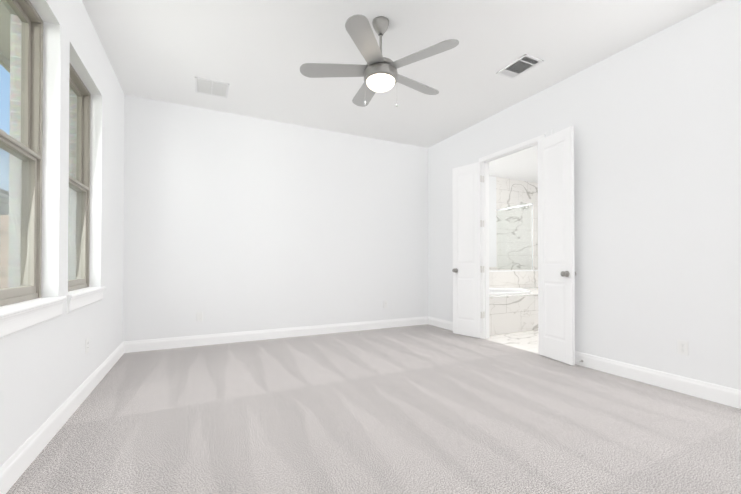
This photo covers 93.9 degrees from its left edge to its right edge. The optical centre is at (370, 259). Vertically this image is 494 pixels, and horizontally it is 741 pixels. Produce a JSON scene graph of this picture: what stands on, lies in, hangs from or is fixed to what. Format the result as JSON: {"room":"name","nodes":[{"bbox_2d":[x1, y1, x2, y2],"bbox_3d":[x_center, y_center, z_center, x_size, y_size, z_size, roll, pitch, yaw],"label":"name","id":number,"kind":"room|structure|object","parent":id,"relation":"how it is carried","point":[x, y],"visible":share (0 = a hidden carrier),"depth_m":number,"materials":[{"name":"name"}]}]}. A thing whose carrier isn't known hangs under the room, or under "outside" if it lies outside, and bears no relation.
{"room":"empty bedroom","nodes":[
{"label":"empty bedroom","id":0,"kind":"room"},
{"bbox_2d":[0,0,124,466],"bbox_3d":[-1.739,-0.442,1.528,0.165,3.020,5.760,0,-1,-26],"label":"wall","id":1,"kind":"structure","parent":0,"point":[48,368],"depth_m":2.31,"materials":[{"name":"white paint"}]},
{"bbox_2d":[0,0,66,337],"bbox_3d":[-1.846,-0.571,1.783,0.200,1.849,0.932,0,-1,-26],"label":"window","id":2,"kind":"structure","parent":1,"relation":"in","point":[27,151],"depth_m":2.08,"materials":[{"name":"beige plastic"}]},
{"bbox_2d":[0,341,127,493],"bbox_3d":[-1.676,1.002,1.591,0.014,0.132,5.440,0,-1,-26],"label":"baseboard","id":3,"kind":"structure","parent":1,"relation":"attached to","point":[17,463],"depth_m":2.03,"materials":[{"name":"white paint"}]},
{"bbox_2d":[66,63,105,312],"bbox_3d":[-2.302,-0.563,2.711,0.200,1.849,0.932,0,-1,-26],"label":"window","id":4,"kind":"structure","parent":1,"relation":"in","point":[80,184],"depth_m":3.01,"materials":[{"name":"beige plastic"}]},
{"bbox_2d":[85,337,88,353],"bbox_3d":[-2.245,0.683,2.745,0.008,0.115,0.070,0,-1,-26],"label":"electrical outlet","id":5,"kind":"object","parent":1,"relation":"attached to","point":[87,346],"visible":1,"depth_m":2.74,"materials":[{"name":"white plastic"}]},
{"bbox_2d":[123,95,427,341],"bbox_3d":[-0.993,-0.413,5.035,4.595,3.020,0.120,0,-1,-26],"label":"wall","id":6,"kind":"structure","parent":0,"point":[236,223],"depth_m":4.73,"materials":[{"name":"white paint"}]},
{"bbox_2d":[124,316,427,352],"bbox_3d":[-0.930,1.031,4.980,4.280,0.132,0.014,0,-1,-26],"label":"baseboard","id":7,"kind":"structure","parent":6,"relation":"attached to","point":[211,339],"depth_m":4.71,"materials":[{"name":"white paint"}]},
{"bbox_2d":[6,324,740,493],"bbox_3d":[0.196,1.126,2.464,4.475,0.100,5.760,0,-1,-26],"label":"floor carpet","id":8,"kind":"object","parent":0,"point":[424,409],"visible":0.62,"depth_m":2.23,"materials":[{"name":"grey carpet"}]},
{"bbox_2d":[82,0,721,182],"bbox_3d":[1.872,-1.993,3.865,8.735,0.120,6.790,0,-1,-26],"label":"ceiling","id":9,"kind":"structure","parent":0,"point":[255,55],"depth_m":3.23,"materials":[{"name":"white paint"}]},
{"bbox_2d":[195,77,228,97],"bbox_3d":[-1.783,-1.927,3.895,0.340,0.010,0.355,0,-1,-26],"label":"ceiling vent","id":10,"kind":"object","parent":9,"relation":"in","point":[211,87],"visible":1,"depth_m":3.88,"materials":[{"name":"white metal"}]},
{"bbox_2d":[300,14,458,106],"bbox_3d":[0.091,-1.582,2.870,1.252,0.719,1.244,0,-1,-26],"label":"fan","id":11,"kind":"object","parent":9,"relation":"hanging from","point":[378,72],"visible":1,"depth_m":2.75,"materials":[{"name":"grey metal"}]},
{"bbox_2d":[496,54,543,78],"bbox_3d":[1.495,-1.931,3.479,0.250,0.011,0.360,0,-1,-26],"label":"ceiling vent","id":12,"kind":"object","parent":9,"relation":"in","point":[523,64],"visible":1,"depth_m":3.47,"materials":[{"name":"white metal"}]},
{"bbox_2d":[486,330,537,353],"bbox_3d":[3.460,1.153,5.704,4.240,0.100,4.800,0,-1,-26],"label":"floor","id":13,"kind":"structure","parent":0,"point":[526,340],"depth_m":4.74,"materials":[{"name":"white tile"}]},
{"bbox_2d":[489,270,537,335],"bbox_3d":[3.118,0.659,6.398,3.986,0.900,1.300,0,-1,-26],"label":"bathtub surround","id":14,"kind":"object","parent":13,"relation":"on","point":[513,301],"visible":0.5,"depth_m":5.34,"materials":[{"name":"stone"}]},
{"bbox_2d":[496,203,532,269],"bbox_3d":[3.110,-0.465,7.517,0.024,1.357,0.950,0,-1,-26],"label":"screen","id":15,"kind":"object","parent":14,"relation":"on","point":[519,226],"visible":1,"depth_m":7.22,"materials":[{"name":"clear glass"}]},
{"bbox_2d":[489,176,537,269],"bbox_3d":[2.489,-0.389,7.830,4.120,3.020,0.150,0,-1,-26],"label":"wall","id":16,"kind":"structure","parent":0,"point":[505,193],"depth_m":8.18,"materials":[{"name":"stone"}]},
{"bbox_2d":[428,0,740,389],"bbox_3d":[2.040,-0.422,3.934,0.120,3.020,6.750,0,-1,-26],"label":"wall","id":17,"kind":"structure","parent":0,"point":[654,120],"depth_m":3.00,"materials":[{"name":"white paint"}]},
{"bbox_2d":[428,316,452,330],"bbox_3d":[1.259,1.034,5.361,0.014,0.132,1.178,0,-1,-26],"label":"baseboard","id":18,"kind":"structure","parent":17,"relation":"attached to","point":[437,322],"depth_m":5.60,"materials":[{"name":"white paint"}]},
{"bbox_2d":[452,162,484,337],"bbox_3d":[1.372,-0.131,4.944,0.248,2.430,0.452,0,-1,-26],"label":"door","id":19,"kind":"structure","parent":17,"relation":"in","point":[467,180],"depth_m":4.91,"materials":[{"name":"white paint"}]},
{"bbox_2d":[479,129,552,338],"bbox_3d":[1.822,-0.174,4.361,0.136,2.532,1.132,0,-1,-26],"label":"door frame","id":20,"kind":"structure","parent":17,"relation":"attached to","point":[485,230],"depth_m":4.80,"materials":[{"name":"white paint"}]},
{"bbox_2d":[538,126,575,365],"bbox_3d":[1.986,-0.141,3.730,0.214,2.430,0.461,0,-1,-26],"label":"door","id":21,"kind":"structure","parent":17,"relation":"in","point":[556,287],"depth_m":3.69,"materials":[{"name":"white paint"}]},
{"bbox_2d":[575,351,740,408],"bbox_3d":[2.672,1.010,2.482,0.014,0.132,3.148,0,-1,-26],"label":"baseboard","id":22,"kind":"structure","parent":17,"relation":"attached to","point":[716,393],"depth_m":2.89,"materials":[{"name":"white paint"}]},
{"bbox_2d":[677,340,688,355],"bbox_3d":[2.522,0.713,2.797,0.008,0.115,0.070,0,-1,-26],"label":"electrical outlet","id":23,"kind":"object","parent":17,"relation":"attached to","point":[682,347],"visible":1,"depth_m":2.79,"materials":[{"name":"white plastic"}]},
{"label":"outside","id":24,"kind":"structure","parent":0,"visible":0},
{"bbox_3d":[-25.245,1.390,4.202,40.000,0.300,90.000,0,-1,-26],"label":"ground","id":25,"kind":"structure","parent":24,"visible":0},
{"bbox_2d":[0,215,8,288],"bbox_3d":[-13.019,0.406,19.629,3.982,1.930,33.090,0,-1,-26],"label":"fence","id":26,"kind":"object","parent":25,"relation":"on","point":[2,246],"depth_m":5.06,"materials":[{"name":"brown wood"}]},
{"bbox_2d":[0,190,8,214],"bbox_3d":[-17.437,-0.963,15.685,7.020,4.600,25.500,0,-1,-26],"label":"neighbor house","id":27,"kind":"structure","parent":25,"relation":"on","point":[3,202],"depth_m":10.95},
{"bbox_2d":[0,0,76,306],"bbox_3d":[-0.902,-0.374,-0.490,0.110,3.150,12.100,0,-1,-26],"label":"brick wall","id":28,"kind":"structure","parent":25,"relation":"on","point":[15,120],"depth_m":2.11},
{"bbox_2d":[0,1,10,72],"bbox_3d":[-1.001,-2.295,-0.522,1.260,0.830,12.100,0,-1,-26],"label":"soffit","id":29,"kind":"structure","parent":28,"relation":"attached to","point":[4,25],"depth_m":3.00,"materials":[{"name":"white paint"}]}
]}

